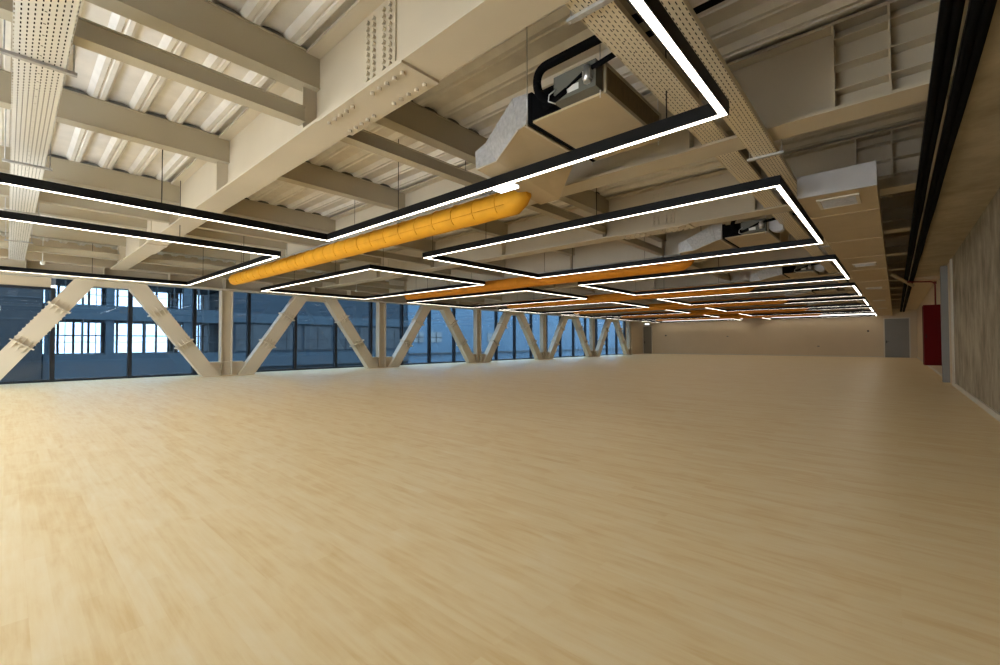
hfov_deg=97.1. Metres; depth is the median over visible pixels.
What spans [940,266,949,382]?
trim
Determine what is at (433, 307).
node haunch
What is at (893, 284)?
girder
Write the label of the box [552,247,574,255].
joist
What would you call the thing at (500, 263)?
joist
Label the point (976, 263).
wall
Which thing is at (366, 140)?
tie beam
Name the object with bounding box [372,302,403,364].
window
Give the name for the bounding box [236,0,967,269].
girder
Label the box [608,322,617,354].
window
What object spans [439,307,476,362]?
diagonal brace
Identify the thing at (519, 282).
duct
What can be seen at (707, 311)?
duct
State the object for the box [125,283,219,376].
diagonal brace
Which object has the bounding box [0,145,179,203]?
joist
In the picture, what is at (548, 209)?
tie beam
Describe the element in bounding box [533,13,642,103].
insulated pipe
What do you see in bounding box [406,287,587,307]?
light frame
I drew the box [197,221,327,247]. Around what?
tie beam
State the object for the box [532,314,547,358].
window
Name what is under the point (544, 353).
column
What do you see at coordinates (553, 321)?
window
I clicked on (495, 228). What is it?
joist
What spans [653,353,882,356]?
baseboard
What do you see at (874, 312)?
light frame
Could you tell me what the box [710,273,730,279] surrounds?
tie beam
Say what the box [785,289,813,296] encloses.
supplies
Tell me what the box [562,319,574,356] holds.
window
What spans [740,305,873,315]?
light frame
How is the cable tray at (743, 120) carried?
hanging from the ceiling
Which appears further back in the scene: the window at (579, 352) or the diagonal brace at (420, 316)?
the window at (579, 352)
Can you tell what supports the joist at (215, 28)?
attached to the ceiling
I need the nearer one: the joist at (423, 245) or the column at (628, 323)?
the joist at (423, 245)
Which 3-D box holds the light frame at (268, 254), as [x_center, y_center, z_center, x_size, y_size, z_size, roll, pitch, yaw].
[-8.302,-2.093,9.776,6.760,1.150,3.980,-1,-2,42]
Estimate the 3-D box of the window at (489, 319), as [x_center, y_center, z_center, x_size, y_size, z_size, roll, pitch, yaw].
[-0.776,0.143,25.966,0.180,3.060,1.705,-1,-2,42]
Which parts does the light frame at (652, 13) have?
emergency light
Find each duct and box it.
[229,161,530,284]
[404,237,693,299]
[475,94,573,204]
[507,277,755,307]
[574,295,787,313]
[621,304,808,317]
[656,310,822,320]
[797,161,892,315]
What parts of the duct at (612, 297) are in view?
support rail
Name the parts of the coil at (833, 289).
casing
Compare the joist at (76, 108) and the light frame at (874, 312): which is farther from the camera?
the light frame at (874, 312)
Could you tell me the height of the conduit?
0.040 m
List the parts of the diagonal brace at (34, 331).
cross plate, cross plate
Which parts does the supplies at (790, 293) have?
board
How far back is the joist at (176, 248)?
13.00 m
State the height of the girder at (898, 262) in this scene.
0.810 m
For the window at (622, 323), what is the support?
in the wall at (636, 327)
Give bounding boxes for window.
[0,284,55,383]
[54,279,132,381]
[132,285,196,377]
[196,289,250,374]
[251,293,296,371]
[297,301,336,369]
[337,300,372,367]
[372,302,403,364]
[403,305,430,364]
[431,308,455,363]
[456,308,472,362]
[481,310,497,360]
[498,312,515,359]
[516,314,532,359]
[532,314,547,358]
[548,315,561,357]
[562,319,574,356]
[574,318,585,356]
[586,318,597,348]
[597,319,607,355]
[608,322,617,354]
[618,321,625,354]
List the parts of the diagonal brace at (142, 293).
cross plate, cross plate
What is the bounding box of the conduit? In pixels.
[902,0,968,309]
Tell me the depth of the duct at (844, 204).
6.45 m
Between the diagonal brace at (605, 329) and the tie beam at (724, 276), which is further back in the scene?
the diagonal brace at (605, 329)
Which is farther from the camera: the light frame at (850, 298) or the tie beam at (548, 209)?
the light frame at (850, 298)
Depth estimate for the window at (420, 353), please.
22.21 m
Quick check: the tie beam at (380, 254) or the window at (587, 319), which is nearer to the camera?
the tie beam at (380, 254)
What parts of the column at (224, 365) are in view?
cap plate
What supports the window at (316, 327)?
in the wall at (636, 327)
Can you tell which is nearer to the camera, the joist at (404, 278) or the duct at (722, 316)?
the joist at (404, 278)
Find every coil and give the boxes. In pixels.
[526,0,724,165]
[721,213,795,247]
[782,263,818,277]
[811,287,838,293]
[828,297,849,302]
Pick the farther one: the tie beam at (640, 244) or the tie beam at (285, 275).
the tie beam at (285, 275)
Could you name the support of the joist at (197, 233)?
attached to the ceiling
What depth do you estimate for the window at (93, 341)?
13.27 m
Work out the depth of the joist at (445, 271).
16.32 m
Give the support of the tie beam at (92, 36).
attached to the girder at (379, 56)
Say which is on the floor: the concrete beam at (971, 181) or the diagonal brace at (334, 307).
the diagonal brace at (334, 307)
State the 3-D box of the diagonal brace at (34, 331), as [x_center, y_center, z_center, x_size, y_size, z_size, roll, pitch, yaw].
[-12.226,-0.048,11.632,0.430,2.860,2.440,-1,-2,42]
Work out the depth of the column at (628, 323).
37.50 m
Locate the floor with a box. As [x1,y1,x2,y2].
[0,354,999,664]
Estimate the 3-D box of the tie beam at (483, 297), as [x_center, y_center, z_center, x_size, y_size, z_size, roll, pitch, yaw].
[-0.882,-1.765,21.771,0.140,0.150,2.699,-1,-2,42]
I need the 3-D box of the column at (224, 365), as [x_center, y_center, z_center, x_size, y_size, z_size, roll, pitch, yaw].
[-9.226,0.020,15.019,0.340,2.860,1.240,-1,-2,42]
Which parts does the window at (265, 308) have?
frame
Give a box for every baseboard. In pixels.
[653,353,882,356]
[917,357,941,376]
[954,383,999,421]
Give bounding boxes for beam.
[0,0,304,125]
[0,184,169,222]
[0,241,118,260]
[0,256,656,322]
[139,258,244,272]
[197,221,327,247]
[272,273,335,282]
[340,129,496,194]
[355,282,404,289]
[360,250,430,265]
[450,266,501,276]
[473,296,500,299]
[525,203,604,233]
[569,286,594,291]
[616,238,663,255]
[690,262,702,268]
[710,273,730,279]
[905,280,935,309]
[915,0,999,276]
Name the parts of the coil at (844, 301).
casing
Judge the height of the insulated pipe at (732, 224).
0.890 m
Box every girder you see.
[110,0,569,270]
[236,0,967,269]
[319,120,939,288]
[389,190,919,292]
[441,230,918,299]
[483,254,911,303]
[549,279,902,309]
[575,287,902,308]
[597,294,901,313]
[617,299,900,314]
[648,305,899,317]
[749,269,904,289]
[816,302,900,307]
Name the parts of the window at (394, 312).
frame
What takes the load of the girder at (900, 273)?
attached to the ceiling
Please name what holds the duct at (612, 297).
hanging from the ceiling
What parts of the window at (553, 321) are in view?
frame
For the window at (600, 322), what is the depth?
36.22 m
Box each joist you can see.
[0,69,229,163]
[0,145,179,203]
[0,196,146,228]
[0,219,125,246]
[85,0,319,91]
[159,242,249,261]
[184,228,286,249]
[221,198,334,233]
[277,161,404,209]
[304,262,339,272]
[344,255,380,263]
[375,100,487,164]
[388,276,407,280]
[395,238,435,251]
[431,269,450,274]
[464,220,507,236]
[485,259,504,266]
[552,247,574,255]
[558,190,608,214]
[619,0,698,98]
[646,233,666,241]
[726,130,760,174]
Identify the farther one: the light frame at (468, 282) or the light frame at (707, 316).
the light frame at (707, 316)
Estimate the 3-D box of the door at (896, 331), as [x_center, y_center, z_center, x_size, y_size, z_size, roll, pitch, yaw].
[26.891,0.347,29.940,1.370,2.710,0.112,-1,-2,42]
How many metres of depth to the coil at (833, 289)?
17.40 m
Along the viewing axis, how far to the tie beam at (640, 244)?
10.26 m
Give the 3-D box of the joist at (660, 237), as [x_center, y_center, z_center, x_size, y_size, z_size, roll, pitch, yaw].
[3.151,-2.517,10.102,0.180,0.384,2.979,-1,-2,42]
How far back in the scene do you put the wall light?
32.04 m
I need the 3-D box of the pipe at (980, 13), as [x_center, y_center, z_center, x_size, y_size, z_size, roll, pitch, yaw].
[12.584,-1.727,13.468,0.116,0.076,43.000,-1,-2,42]
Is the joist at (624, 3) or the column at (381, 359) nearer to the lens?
the joist at (624, 3)
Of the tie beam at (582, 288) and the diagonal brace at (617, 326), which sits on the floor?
the diagonal brace at (617, 326)
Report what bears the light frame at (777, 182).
hanging from the ceiling
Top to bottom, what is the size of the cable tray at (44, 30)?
0.830 m
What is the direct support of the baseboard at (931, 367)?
attached to the wall at (976, 263)
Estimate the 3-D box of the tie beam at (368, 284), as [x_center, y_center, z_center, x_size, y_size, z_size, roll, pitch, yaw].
[-4.892,-1.855,17.295,0.140,0.150,2.699,-1,-2,42]
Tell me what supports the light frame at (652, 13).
hanging from the ceiling
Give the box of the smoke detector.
[40,238,44,264]
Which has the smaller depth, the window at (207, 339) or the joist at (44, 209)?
the joist at (44, 209)
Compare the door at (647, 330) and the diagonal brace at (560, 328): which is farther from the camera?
the door at (647, 330)
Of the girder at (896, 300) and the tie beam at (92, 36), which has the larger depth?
the girder at (896, 300)
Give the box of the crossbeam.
[914,276,939,280]
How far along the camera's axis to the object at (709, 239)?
8.95 m
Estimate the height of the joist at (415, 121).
0.384 m
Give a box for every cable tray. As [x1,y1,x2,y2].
[0,0,81,260]
[565,0,869,309]
[659,0,874,310]
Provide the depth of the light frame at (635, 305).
23.65 m
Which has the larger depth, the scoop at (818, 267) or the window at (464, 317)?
the window at (464, 317)
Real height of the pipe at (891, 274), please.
0.180 m
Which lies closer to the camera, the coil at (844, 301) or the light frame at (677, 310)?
the coil at (844, 301)
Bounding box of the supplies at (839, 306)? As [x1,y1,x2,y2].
[821,306,840,311]
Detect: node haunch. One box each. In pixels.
[94,281,128,288]
[307,297,325,302]
[431,306,442,309]
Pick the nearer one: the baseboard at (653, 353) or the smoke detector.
the smoke detector
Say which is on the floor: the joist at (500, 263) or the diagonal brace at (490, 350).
the diagonal brace at (490, 350)
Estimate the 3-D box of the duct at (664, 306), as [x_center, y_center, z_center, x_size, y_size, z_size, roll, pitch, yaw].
[8.398,-1.784,22.518,10.730,1.257,0.341,-1,-2,42]
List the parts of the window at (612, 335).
frame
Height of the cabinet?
1.890 m
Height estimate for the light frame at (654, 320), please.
1.150 m
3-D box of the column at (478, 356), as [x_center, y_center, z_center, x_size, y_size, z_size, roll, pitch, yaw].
[-1.159,0.201,24.023,0.340,2.860,1.240,-1,-2,42]
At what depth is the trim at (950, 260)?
10.82 m
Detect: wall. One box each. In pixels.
[0,235,642,353]
[643,308,917,357]
[917,188,999,413]
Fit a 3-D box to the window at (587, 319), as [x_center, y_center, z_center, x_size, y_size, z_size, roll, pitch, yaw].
[7.187,0.322,34.855,0.180,3.060,1.705,-1,-2,42]
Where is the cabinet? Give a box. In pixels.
[922,304,941,365]
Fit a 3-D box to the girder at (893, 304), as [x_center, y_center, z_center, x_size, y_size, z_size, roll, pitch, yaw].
[17.501,-1.819,31.530,16.870,0.810,0.344,-1,-2,42]
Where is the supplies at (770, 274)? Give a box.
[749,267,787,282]
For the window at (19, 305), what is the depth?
12.21 m
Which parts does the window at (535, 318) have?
glass pane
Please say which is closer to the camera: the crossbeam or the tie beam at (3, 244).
the tie beam at (3, 244)
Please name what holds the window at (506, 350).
in the wall at (636, 327)
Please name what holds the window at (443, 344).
in the wall at (636, 327)
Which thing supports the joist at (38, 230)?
attached to the ceiling
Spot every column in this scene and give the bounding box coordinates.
[210,290,245,375]
[373,302,392,367]
[473,310,485,362]
[540,315,548,358]
[589,318,597,356]
[626,321,633,354]
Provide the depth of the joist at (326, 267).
15.78 m
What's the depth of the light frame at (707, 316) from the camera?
33.22 m
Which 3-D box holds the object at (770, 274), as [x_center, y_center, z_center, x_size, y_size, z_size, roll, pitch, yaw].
[8.411,-1.778,13.957,1.106,0.412,1.710,-1,-2,42]
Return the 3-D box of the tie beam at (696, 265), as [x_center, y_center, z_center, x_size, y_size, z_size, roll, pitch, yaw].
[5.157,-1.985,12.330,0.140,0.150,2.699,-1,-2,42]
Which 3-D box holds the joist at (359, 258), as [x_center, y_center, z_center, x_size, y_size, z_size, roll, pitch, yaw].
[-4.887,-2.430,13.267,0.180,0.384,2.979,-1,-2,42]
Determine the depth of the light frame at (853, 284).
17.19 m
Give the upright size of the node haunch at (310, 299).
0.160 m
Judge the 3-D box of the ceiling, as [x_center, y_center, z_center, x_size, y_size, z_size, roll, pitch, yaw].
[6.172,-2.589,19.542,19.410,0.250,44.278,-1,-2,42]
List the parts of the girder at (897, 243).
flange splice plate, flange splice plate, web splice plate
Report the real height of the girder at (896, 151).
0.856 m
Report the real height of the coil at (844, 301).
0.953 m
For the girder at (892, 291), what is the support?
attached to the ceiling
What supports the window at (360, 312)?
in the wall at (636, 327)
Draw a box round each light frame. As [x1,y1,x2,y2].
[0,0,728,240]
[0,181,280,285]
[261,260,484,298]
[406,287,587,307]
[422,175,823,277]
[498,301,648,312]
[560,309,689,316]
[578,254,849,294]
[606,309,719,319]
[641,318,741,322]
[657,282,861,304]
[709,297,868,310]
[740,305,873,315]
[766,311,876,318]
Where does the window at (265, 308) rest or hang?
in the wall at (636, 327)
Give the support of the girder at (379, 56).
attached to the ceiling
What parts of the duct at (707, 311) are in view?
support rail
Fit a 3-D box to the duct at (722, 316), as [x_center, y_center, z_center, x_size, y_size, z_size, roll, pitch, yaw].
[16.418,-1.604,31.470,10.730,1.257,0.341,-1,-2,42]
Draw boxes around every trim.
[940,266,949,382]
[949,259,954,385]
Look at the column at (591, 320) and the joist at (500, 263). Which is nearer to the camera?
the joist at (500, 263)
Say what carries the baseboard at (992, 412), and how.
attached to the wall at (976, 263)
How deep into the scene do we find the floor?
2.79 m
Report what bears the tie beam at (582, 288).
attached to the girder at (897, 243)
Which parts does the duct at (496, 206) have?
support rail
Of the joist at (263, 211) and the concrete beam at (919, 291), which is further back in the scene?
the concrete beam at (919, 291)
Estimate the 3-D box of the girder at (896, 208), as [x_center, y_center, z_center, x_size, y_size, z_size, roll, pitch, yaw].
[1.462,-2.179,13.627,16.870,0.810,0.344,-1,-2,42]
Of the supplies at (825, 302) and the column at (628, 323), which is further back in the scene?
the column at (628, 323)
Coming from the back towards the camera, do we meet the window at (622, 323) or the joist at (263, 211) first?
the window at (622, 323)
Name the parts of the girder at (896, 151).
web splice plate, flange splice plate, flange splice plate, web splice plate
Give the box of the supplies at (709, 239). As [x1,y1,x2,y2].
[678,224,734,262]
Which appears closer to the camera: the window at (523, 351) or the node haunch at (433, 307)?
the node haunch at (433, 307)
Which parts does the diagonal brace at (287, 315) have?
cross plate, cross plate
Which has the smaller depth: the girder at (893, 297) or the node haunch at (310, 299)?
the node haunch at (310, 299)
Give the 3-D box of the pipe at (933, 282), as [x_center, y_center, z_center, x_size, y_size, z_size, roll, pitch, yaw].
[13.356,-1.252,13.991,0.711,0.782,0.070,-1,-1,26]
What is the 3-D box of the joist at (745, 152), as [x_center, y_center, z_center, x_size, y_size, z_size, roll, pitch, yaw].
[3.158,-2.606,6.064,0.180,0.384,2.979,-1,-2,42]
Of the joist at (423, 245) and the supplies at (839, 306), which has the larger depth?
the supplies at (839, 306)
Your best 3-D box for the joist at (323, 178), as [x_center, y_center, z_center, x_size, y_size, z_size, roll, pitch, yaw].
[-2.869,-2.563,7.428,0.180,0.384,2.979,-1,-2,42]
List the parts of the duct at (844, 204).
louver frame, louver frame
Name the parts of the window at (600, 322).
frame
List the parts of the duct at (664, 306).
support rail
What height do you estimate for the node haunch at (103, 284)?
0.160 m
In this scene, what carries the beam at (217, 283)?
on the column at (478, 356)
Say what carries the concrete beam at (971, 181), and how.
attached to the ceiling
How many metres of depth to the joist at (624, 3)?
4.12 m
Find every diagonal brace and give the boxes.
[0,279,98,379]
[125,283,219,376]
[237,296,308,374]
[324,298,378,367]
[388,306,431,366]
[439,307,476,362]
[483,312,512,361]
[516,313,542,359]
[547,316,568,358]
[572,317,592,356]
[595,320,611,356]
[613,320,629,354]
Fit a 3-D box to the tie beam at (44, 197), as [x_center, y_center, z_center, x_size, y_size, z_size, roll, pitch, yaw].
[-6.885,-2.078,6.980,0.140,0.150,2.699,-1,-2,42]
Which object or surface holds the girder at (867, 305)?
attached to the ceiling
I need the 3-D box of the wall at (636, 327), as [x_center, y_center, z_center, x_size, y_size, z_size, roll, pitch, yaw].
[-1.077,-0.371,25.747,0.220,4.080,43.700,-1,-2,42]
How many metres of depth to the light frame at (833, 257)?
12.43 m
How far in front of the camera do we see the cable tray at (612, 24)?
3.53 m
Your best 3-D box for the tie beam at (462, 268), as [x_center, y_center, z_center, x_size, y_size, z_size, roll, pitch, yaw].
[-0.870,-1.942,13.694,0.140,0.150,2.699,-1,-2,42]
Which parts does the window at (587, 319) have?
frame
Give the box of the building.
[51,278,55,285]
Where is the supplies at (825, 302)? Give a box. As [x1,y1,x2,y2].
[806,298,829,305]
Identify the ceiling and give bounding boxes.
[0,0,926,281]
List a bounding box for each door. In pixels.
[643,326,652,353]
[883,317,910,357]
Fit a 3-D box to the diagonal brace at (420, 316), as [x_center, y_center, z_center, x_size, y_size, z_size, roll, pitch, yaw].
[-4.173,0.132,20.621,0.430,2.860,2.440,-1,-2,42]
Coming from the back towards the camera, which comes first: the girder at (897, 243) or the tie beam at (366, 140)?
the girder at (897, 243)
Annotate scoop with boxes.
[769,217,784,232]
[814,264,824,271]
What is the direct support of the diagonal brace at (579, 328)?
on the floor
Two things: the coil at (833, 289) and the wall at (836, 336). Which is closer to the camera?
the coil at (833, 289)
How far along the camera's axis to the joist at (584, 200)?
8.37 m
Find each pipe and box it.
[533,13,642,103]
[730,220,741,232]
[888,272,914,286]
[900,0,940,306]
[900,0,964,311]
[903,0,996,311]
[907,281,936,304]
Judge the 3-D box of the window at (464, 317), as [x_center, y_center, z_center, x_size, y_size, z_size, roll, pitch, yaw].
[-1.913,0.117,24.697,0.180,3.060,1.705,-1,-2,42]
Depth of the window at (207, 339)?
15.63 m
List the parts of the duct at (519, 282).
support rail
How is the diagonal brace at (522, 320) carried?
on the floor
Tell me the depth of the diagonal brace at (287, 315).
15.97 m
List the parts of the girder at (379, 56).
web splice plate, flange splice plate, flange splice plate, web splice plate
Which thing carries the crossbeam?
attached to the ceiling
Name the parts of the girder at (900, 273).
web splice plate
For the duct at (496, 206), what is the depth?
7.04 m
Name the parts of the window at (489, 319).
frame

